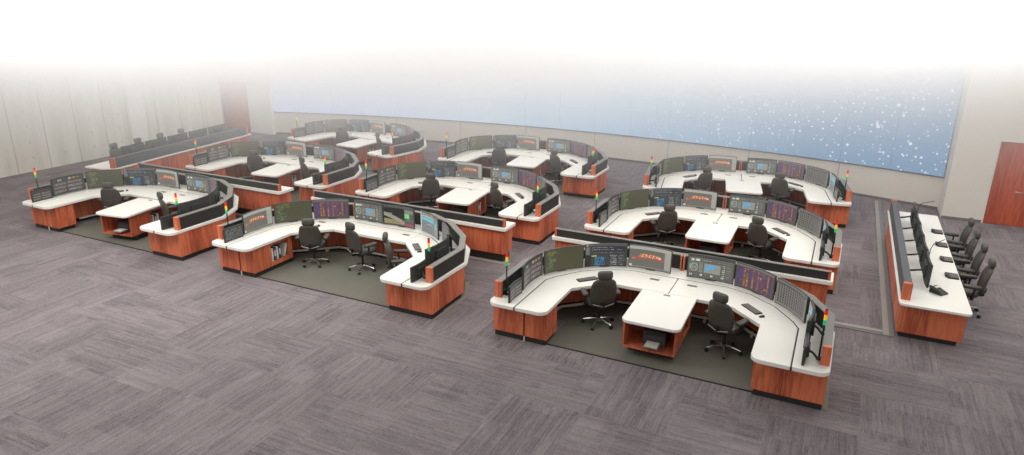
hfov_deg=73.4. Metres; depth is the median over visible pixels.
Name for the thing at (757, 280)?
monitor
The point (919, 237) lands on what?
monitor
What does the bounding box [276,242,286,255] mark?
ring binder
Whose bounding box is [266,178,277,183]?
printer
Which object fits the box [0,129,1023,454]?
floor
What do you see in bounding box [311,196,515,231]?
countertop
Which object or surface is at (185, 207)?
monitor
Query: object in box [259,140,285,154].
monitor
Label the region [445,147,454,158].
monitor
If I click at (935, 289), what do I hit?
telephone
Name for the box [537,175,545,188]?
monitor
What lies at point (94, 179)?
monitor
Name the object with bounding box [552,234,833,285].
countertop
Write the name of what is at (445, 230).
monitor
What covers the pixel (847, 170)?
signal light
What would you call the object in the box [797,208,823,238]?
monitor
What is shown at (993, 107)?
wall
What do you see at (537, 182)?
signal light
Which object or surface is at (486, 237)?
credenza
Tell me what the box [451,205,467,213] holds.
printer
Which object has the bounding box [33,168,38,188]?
signal light
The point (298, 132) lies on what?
monitor
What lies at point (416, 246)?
keyboard
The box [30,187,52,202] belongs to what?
monitor
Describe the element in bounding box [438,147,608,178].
desk
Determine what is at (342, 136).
office chair
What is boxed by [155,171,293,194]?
countertop
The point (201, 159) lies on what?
monitor
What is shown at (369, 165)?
floor mat
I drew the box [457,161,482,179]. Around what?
monitor
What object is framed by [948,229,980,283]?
office chair
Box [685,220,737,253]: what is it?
table
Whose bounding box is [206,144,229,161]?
monitor
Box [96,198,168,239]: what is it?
table
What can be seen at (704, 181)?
office chair
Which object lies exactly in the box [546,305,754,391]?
floor mat
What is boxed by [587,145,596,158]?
monitor
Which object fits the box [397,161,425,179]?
monitor
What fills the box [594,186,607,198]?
trim
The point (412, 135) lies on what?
monitor
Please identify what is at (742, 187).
table
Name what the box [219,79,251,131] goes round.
door
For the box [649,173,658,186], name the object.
monitor
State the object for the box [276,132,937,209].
baseboard
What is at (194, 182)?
monitor
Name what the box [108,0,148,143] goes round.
column
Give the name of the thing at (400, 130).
monitor
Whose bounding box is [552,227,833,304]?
credenza
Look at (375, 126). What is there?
monitor
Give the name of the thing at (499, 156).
office chair
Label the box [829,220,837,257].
signal light
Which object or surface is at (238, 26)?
wall
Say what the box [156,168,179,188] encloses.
monitor
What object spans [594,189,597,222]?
signal light
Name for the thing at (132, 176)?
monitor
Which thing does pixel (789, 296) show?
monitor
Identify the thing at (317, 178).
monitor
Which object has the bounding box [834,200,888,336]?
trim
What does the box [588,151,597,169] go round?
monitor
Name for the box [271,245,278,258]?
ring binder
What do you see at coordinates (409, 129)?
monitor
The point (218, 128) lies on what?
monitor
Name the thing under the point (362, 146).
table
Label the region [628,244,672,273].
monitor
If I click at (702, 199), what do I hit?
monitor
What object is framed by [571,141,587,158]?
monitor
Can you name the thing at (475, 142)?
monitor
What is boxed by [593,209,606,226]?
monitor
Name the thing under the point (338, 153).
monitor
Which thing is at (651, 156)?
signal light
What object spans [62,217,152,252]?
floor mat
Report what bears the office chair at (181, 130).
on the floor
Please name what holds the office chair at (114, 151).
on the floor
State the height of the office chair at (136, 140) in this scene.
1.191 m
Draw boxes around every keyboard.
[412,243,421,250]
[576,276,598,281]
[645,212,659,214]
[741,303,762,314]
[772,228,787,233]
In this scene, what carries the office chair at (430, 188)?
on the floor mat at (489, 213)
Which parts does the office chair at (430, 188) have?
backrest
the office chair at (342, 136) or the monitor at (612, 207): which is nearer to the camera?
the monitor at (612, 207)
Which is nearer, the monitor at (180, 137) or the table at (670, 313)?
the table at (670, 313)
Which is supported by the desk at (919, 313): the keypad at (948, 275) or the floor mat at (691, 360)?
the keypad at (948, 275)
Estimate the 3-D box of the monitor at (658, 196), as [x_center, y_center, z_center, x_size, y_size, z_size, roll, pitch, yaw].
[4.011,-0.805,18.079,0.850,0.514,0.241,-1,18,-4]
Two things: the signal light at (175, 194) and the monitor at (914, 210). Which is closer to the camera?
the signal light at (175, 194)
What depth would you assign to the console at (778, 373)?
12.30 m
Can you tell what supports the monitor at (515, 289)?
on the console at (778, 373)
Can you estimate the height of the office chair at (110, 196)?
1.191 m
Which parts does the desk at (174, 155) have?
rail, panel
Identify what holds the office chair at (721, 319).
on the floor mat at (691, 360)
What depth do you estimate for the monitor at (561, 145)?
24.27 m
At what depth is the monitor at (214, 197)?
17.27 m
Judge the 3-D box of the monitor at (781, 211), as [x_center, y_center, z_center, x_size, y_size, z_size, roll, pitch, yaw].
[6.677,-0.375,16.862,0.240,0.514,0.840,-12,22,-33]
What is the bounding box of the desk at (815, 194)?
[643,170,851,205]
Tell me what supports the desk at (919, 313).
on the floor
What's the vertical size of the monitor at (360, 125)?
0.514 m
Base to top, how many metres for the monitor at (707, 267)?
0.514 m
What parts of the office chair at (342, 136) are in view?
backrest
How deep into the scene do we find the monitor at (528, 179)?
19.60 m
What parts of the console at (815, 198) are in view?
panel, rail, foot rail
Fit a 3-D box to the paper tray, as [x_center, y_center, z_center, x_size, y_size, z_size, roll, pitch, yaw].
[2.399,2.027,11.798,0.260,0.025,0.240,9,20,24]
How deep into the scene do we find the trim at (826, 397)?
10.79 m
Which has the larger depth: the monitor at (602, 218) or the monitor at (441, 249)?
the monitor at (602, 218)
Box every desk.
[22,183,238,235]
[85,126,250,172]
[185,154,361,188]
[212,216,469,290]
[288,131,426,157]
[355,176,560,221]
[438,147,608,178]
[490,266,834,376]
[584,204,841,267]
[643,170,851,205]
[886,199,972,345]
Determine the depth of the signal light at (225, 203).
15.20 m
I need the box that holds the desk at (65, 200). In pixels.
[22,183,238,235]
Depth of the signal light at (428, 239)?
13.03 m
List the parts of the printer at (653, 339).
control panel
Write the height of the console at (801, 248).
1.060 m
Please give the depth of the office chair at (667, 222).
16.88 m
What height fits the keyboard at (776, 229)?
0.025 m
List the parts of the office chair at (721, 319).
backrest, seat, leg, armrest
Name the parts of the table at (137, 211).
panel, panel, panel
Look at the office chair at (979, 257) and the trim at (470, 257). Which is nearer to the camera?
the office chair at (979, 257)
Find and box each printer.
[113,218,130,232]
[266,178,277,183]
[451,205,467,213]
[642,327,669,350]
[700,241,719,252]
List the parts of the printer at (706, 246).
control panel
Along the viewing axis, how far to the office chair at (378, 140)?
25.33 m
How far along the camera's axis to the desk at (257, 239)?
15.38 m
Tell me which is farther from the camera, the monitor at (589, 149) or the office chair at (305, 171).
the monitor at (589, 149)
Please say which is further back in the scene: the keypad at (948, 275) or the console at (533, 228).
the console at (533, 228)
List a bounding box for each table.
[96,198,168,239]
[251,164,302,191]
[336,138,377,164]
[436,188,488,215]
[506,156,546,176]
[622,289,696,359]
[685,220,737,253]
[724,179,762,196]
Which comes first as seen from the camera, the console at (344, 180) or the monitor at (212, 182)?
the monitor at (212, 182)
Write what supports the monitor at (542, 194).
attached to the console at (533, 228)
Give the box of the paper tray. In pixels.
[643,341,660,350]
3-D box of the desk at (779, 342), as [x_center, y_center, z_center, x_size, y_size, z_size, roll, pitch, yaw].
[2.823,1.295,12.589,5.658,0.070,3.390,9,20,24]
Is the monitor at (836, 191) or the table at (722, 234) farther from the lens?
the monitor at (836, 191)
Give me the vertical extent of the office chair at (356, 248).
1.191 m
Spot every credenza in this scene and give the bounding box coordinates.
[137,162,293,213]
[311,190,515,261]
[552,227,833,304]
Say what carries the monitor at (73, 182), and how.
attached to the console at (193, 233)
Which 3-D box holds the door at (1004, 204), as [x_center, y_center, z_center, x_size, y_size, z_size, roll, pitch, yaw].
[13.938,-1.188,18.991,1.230,2.390,0.148,9,20,24]
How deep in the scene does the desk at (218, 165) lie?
22.16 m
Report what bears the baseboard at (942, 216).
attached to the wall at (993, 107)
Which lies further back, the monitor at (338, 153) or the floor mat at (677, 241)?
the monitor at (338, 153)
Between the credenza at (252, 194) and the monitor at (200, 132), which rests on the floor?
the credenza at (252, 194)
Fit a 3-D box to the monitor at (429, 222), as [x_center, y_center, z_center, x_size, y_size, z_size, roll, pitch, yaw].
[-1.778,-0.061,15.613,0.240,0.514,0.820,-12,22,-33]
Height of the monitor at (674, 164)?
0.514 m
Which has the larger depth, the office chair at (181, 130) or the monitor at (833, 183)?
the office chair at (181, 130)
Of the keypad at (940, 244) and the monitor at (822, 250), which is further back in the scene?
the keypad at (940, 244)
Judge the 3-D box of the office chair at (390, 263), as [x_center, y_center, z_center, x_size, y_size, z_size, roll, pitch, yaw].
[-2.392,0.680,14.626,0.674,1.191,0.738,-1,18,-5]
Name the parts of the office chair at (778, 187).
backrest, seat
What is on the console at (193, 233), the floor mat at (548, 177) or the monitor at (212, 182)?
the monitor at (212, 182)
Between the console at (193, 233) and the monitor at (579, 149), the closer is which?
the console at (193, 233)
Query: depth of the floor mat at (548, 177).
23.64 m
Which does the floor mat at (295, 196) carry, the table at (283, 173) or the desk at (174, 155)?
the table at (283, 173)
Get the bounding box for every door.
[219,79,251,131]
[981,140,1023,226]
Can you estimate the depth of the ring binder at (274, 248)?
15.56 m
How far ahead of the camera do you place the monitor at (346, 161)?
21.28 m
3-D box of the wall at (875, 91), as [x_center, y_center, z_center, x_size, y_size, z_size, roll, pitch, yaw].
[1.512,-6.289,25.886,27.226,7.500,2.787,9,20,24]
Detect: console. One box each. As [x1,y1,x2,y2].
[22,172,238,260]
[185,144,361,203]
[212,203,469,318]
[288,123,426,172]
[355,164,560,244]
[438,138,608,198]
[490,246,834,409]
[584,191,841,293]
[643,158,851,227]
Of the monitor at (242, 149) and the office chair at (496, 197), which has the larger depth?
the monitor at (242, 149)
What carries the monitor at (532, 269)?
attached to the console at (778, 373)
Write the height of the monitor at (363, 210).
0.514 m
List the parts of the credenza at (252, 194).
rail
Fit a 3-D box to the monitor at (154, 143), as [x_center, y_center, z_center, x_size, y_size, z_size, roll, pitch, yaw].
[-11.998,-2.779,23.449,0.371,0.460,0.900,7,19,17]
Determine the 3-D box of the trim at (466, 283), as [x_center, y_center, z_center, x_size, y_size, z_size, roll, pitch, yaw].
[-1.124,1.491,14.126,0.298,0.012,1.942,5,19,14]
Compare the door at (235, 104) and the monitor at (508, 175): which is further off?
the door at (235, 104)
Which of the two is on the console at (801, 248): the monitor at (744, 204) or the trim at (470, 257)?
the monitor at (744, 204)
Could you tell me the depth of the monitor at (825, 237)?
14.97 m
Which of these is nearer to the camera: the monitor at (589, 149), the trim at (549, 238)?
the trim at (549, 238)
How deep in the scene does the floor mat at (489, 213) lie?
20.04 m
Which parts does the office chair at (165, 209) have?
backrest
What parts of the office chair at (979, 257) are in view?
armrest, seat, armrest, backrest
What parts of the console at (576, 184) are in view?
panel, rail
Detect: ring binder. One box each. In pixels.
[270,246,276,259]
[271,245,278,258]
[273,244,280,257]
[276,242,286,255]
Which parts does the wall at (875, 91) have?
display panel, display panel, display panel, display panel, display panel, display panel, display panel, display panel, display panel, display panel, display panel, display panel, display panel, display panel, display panel, display panel, display panel, display panel, display panel, display panel, display panel, display panel, display panel, display panel, display panel, display panel, display panel, display panel, display panel, display panel, display panel, display panel, display panel, display panel, display panel, display panel, display panel, display panel, display panel, display panel, display panel, display panel, display panel, display panel, display panel, display panel, display panel, display panel, display panel, display panel, display panel, display panel, display panel, display panel, display panel, display panel, display panel, display panel, display panel, display panel, display panel, display panel, display panel, display panel, display panel, display panel, display panel, display panel, display panel, display panel, display panel, display panel, display panel, display panel, display panel, display panel, display panel, display panel, display panel, display panel, display panel, display panel, display panel, display panel, display panel, display panel, display panel, display panel, display panel, display panel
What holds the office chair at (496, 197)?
on the floor mat at (489, 213)
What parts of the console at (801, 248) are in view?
foot rail, panel, rail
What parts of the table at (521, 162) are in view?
panel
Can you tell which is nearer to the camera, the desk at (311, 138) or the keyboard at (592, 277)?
the keyboard at (592, 277)
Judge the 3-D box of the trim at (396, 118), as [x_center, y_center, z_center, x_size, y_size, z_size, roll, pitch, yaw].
[1.634,-3.336,27.154,20.546,0.860,1.283,9,20,24]
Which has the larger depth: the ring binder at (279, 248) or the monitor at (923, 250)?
the ring binder at (279, 248)
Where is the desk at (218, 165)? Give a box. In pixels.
[185,154,361,188]
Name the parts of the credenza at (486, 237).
rail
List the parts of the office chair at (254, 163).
backrest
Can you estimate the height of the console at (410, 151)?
1.060 m
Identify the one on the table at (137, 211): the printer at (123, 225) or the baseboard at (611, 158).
the printer at (123, 225)
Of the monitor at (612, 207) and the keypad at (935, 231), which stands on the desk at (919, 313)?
the keypad at (935, 231)
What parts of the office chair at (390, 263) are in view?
backrest, armrest, armrest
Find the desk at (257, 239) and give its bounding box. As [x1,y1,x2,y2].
[212,216,469,290]
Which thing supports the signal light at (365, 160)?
on the console at (533, 228)
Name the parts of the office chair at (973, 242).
armrest, seat, armrest, backrest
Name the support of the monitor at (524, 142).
on the console at (576, 184)
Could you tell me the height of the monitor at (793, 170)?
0.514 m
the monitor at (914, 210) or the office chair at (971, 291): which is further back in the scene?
the monitor at (914, 210)
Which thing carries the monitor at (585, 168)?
on the console at (576, 184)
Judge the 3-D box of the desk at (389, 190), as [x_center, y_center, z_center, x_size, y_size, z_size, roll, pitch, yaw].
[-1.186,-1.032,19.525,5.658,0.070,3.390,9,20,24]
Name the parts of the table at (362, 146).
panel, panel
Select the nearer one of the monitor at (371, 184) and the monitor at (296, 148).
the monitor at (371, 184)
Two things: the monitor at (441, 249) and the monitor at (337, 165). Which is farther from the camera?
the monitor at (337, 165)
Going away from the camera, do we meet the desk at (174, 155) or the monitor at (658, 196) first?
the monitor at (658, 196)
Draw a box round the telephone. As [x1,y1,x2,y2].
[929,285,947,295]
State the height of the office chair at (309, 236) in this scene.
1.191 m
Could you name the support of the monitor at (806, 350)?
on the console at (778, 373)
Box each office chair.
[98,182,130,207]
[109,143,121,157]
[134,138,145,149]
[156,133,167,144]
[156,192,176,216]
[177,128,188,139]
[244,150,268,172]
[295,218,329,267]
[299,157,315,178]
[334,126,353,143]
[345,222,376,274]
[375,132,386,149]
[382,232,407,268]
[418,173,443,207]
[487,144,508,165]
[490,182,514,218]
[549,150,569,185]
[580,271,620,329]
[649,204,679,245]
[688,167,712,189]
[704,291,749,358]
[745,216,778,260]
[768,172,795,200]
[944,218,974,267]
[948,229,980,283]
[953,243,987,299]
[959,258,996,317]
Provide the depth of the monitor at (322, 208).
16.65 m
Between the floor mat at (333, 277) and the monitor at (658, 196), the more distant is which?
the monitor at (658, 196)
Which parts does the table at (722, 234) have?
panel, panel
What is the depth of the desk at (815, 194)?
20.70 m
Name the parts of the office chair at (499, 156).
backrest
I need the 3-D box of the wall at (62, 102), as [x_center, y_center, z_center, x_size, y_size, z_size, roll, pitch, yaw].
[-19.819,-4.044,18.318,1.300,7.500,28.360,9,20,24]
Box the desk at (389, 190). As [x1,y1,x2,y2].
[355,176,560,221]
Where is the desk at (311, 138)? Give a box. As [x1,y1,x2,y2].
[288,131,426,157]
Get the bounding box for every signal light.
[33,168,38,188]
[174,193,178,214]
[224,202,228,226]
[365,160,366,180]
[427,238,429,264]
[504,252,507,295]
[537,182,538,202]
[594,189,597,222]
[649,156,652,184]
[816,308,828,359]
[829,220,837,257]
[842,170,848,199]
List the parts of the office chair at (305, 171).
backrest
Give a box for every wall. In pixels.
[0,0,223,177]
[209,0,275,134]
[263,0,981,209]
[940,0,1023,219]
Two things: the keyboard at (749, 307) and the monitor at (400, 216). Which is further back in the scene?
the monitor at (400, 216)
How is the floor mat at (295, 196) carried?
on the floor
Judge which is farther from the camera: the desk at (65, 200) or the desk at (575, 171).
the desk at (575, 171)
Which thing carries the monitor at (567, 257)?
on the console at (778, 373)
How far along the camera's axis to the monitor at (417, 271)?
13.12 m
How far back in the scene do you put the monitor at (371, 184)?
19.31 m
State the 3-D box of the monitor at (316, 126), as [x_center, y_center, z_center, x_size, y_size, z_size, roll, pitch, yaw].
[-7.929,-3.976,27.261,0.343,0.460,0.870,14,22,34]
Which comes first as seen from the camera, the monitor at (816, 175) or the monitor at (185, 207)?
the monitor at (185, 207)
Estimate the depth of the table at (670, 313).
11.99 m
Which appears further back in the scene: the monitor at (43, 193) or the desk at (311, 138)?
the desk at (311, 138)
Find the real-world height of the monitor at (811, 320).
0.460 m
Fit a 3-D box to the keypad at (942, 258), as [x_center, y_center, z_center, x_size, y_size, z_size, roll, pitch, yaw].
[9.186,0.664,14.539,0.230,0.050,0.300,9,20,24]
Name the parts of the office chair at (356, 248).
backrest, seat, armrest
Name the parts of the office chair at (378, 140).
backrest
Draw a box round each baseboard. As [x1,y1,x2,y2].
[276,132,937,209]
[941,215,980,222]
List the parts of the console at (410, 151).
rail, panel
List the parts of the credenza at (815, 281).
rail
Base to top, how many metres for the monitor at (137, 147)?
0.460 m
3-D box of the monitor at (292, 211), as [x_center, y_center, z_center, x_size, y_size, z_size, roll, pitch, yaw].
[-5.261,-0.386,16.480,0.870,0.514,0.240,-8,20,-25]
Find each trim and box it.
[396,118,839,176]
[433,282,468,319]
[469,256,510,265]
[540,223,558,245]
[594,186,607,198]
[822,374,830,410]
[833,274,838,294]
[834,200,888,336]
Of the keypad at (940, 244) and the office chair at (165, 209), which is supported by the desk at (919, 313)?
the keypad at (940, 244)
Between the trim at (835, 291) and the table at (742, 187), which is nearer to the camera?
the trim at (835, 291)
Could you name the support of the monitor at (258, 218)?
attached to the console at (249, 254)
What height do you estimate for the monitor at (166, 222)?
0.305 m
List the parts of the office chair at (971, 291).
armrest, seat, armrest, backrest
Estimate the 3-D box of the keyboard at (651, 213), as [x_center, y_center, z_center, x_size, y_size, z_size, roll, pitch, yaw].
[3.595,-0.356,17.484,0.420,0.025,0.140,-6,19,-20]
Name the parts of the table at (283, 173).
panel, panel, panel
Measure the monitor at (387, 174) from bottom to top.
0.460 m
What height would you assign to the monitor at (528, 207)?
0.305 m
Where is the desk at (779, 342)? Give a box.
[490,266,834,376]
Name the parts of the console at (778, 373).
foot rail, panel, rail, divider post, divider post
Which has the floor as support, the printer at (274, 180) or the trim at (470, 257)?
the trim at (470, 257)
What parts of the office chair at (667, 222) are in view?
seat, backrest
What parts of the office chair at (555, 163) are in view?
backrest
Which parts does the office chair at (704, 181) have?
backrest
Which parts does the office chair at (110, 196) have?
backrest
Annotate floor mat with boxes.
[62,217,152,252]
[249,179,299,200]
[258,251,390,307]
[360,162,372,171]
[416,203,499,217]
[543,175,563,194]
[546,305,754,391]
[633,236,783,262]
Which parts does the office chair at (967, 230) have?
armrest, armrest, backrest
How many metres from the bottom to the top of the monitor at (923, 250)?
0.460 m
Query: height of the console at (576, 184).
1.060 m
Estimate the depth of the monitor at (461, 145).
24.07 m
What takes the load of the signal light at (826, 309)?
on the console at (778, 373)
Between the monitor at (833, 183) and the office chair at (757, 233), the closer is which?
the office chair at (757, 233)
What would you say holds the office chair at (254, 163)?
on the floor mat at (295, 196)
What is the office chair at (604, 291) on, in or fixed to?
on the floor mat at (691, 360)
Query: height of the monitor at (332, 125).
0.514 m
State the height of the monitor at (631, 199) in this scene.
0.514 m
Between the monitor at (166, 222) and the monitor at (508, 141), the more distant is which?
the monitor at (508, 141)
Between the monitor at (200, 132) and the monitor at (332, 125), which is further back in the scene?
the monitor at (332, 125)
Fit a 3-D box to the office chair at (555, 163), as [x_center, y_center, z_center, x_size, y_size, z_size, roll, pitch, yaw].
[1.594,-2.050,23.066,0.674,1.191,0.738,-14,24,-38]
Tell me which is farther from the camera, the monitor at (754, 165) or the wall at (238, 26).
the wall at (238, 26)
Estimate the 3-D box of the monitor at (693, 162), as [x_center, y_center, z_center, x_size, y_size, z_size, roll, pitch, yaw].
[5.792,-2.061,21.957,0.850,0.514,0.240,-4,19,-13]
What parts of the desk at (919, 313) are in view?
panel, rail, panel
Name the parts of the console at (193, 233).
foot rail, rail, panel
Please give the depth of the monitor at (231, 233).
15.21 m
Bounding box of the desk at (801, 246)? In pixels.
[584,204,841,267]
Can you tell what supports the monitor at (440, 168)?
on the console at (533, 228)
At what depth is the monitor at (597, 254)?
13.80 m
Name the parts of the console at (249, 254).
rail, foot rail, panel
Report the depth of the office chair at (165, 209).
17.26 m
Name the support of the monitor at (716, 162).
on the console at (815, 198)
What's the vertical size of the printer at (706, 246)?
0.260 m
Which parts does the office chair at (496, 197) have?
backrest, seat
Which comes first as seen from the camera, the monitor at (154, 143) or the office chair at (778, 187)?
the office chair at (778, 187)
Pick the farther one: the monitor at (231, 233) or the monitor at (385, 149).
the monitor at (385, 149)
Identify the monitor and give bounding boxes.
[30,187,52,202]
[50,173,85,195]
[85,169,123,188]
[120,142,144,154]
[123,168,156,185]
[145,137,166,149]
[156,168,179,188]
[160,212,179,229]
[167,132,187,143]
[178,195,209,214]
[185,173,209,192]
[188,128,207,138]
[193,154,207,166]
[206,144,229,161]
[208,123,225,134]
[208,177,222,198]
[208,185,219,205]
[223,223,243,242]
[230,141,258,156]
[241,205,272,234]
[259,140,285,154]
[273,200,312,223]
[286,141,306,156]
[293,128,305,137]
[305,120,323,134]
[312,171,324,184]
[313,144,334,160]
[313,199,348,218]
[324,159,344,172]
[325,119,347,131]
[334,147,344,160]
[343,152,348,166]
[348,119,369,131]
[354,200,383,223]
[365,178,377,191]
[370,120,385,133]
[377,165,395,186]
[381,144,391,154]
[383,204,414,228]
[390,123,406,136]
[393,135,410,145]
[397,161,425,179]
[406,126,413,134]
[410,130,415,141]
[410,259,426,282]
[420,210,440,239]
[425,236,448,265]
[427,161,455,176]
[442,222,454,252]
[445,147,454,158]
[455,138,467,154]
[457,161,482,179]
[469,135,491,149]
[491,165,518,184]
[493,135,516,148]
[503,277,521,302]
[518,135,539,149]
[519,169,536,190]
[521,253,542,290]
[524,200,534,215]
[532,184,546,209]
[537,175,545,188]
[543,245,583,273]
[547,138,570,153]
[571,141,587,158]
[582,162,590,174]
[584,243,627,266]
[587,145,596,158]
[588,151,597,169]
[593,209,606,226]
[603,193,619,219]
[619,189,648,209]
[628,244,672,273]
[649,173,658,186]
[649,188,682,205]
[651,161,661,181]
[661,156,682,174]
[682,155,707,170]
[682,188,717,210]
[686,253,735,284]
[708,155,736,171]
[728,194,766,216]
[734,262,776,300]
[746,158,776,174]
[765,199,798,225]
[774,277,809,322]
[777,160,805,179]
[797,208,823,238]
[801,332,820,365]
[803,300,821,346]
[804,165,829,187]
[819,240,832,260]
[820,220,834,248]
[829,173,842,195]
[833,187,845,201]
[900,202,917,228]
[902,212,920,238]
[905,224,924,252]
[907,236,928,268]
[910,251,932,287]
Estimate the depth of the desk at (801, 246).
16.61 m
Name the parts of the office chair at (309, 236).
backrest, seat, armrest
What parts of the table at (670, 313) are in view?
panel, panel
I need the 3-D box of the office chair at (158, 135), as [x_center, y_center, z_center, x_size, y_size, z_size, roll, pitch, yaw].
[-12.473,-2.814,24.927,0.674,1.191,0.738,7,19,17]
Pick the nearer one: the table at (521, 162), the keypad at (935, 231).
the keypad at (935, 231)
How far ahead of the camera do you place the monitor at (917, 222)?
15.67 m
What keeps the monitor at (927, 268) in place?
attached to the desk at (919, 313)
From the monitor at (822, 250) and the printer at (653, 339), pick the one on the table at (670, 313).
the printer at (653, 339)
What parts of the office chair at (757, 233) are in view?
backrest, seat, armrest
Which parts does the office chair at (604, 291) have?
armrest, seat, backrest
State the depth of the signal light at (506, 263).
12.42 m
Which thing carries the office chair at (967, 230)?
on the floor
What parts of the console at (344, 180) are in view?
rail, panel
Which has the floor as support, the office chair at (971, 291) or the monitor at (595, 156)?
the office chair at (971, 291)
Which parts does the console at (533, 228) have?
foot rail, panel, rail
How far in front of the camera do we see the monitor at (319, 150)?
22.81 m
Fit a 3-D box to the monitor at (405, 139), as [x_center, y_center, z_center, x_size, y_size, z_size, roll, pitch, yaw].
[-3.802,-2.980,24.377,0.343,0.460,0.870,13,22,34]
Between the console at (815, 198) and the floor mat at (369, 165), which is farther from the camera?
the floor mat at (369, 165)
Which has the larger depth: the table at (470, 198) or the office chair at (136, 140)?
the office chair at (136, 140)
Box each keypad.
[931,228,942,234]
[935,241,947,247]
[939,256,952,262]
[944,272,958,279]
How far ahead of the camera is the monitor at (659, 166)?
20.88 m
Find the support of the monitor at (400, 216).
on the console at (249, 254)
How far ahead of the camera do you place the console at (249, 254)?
15.17 m
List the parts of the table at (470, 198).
panel, panel, panel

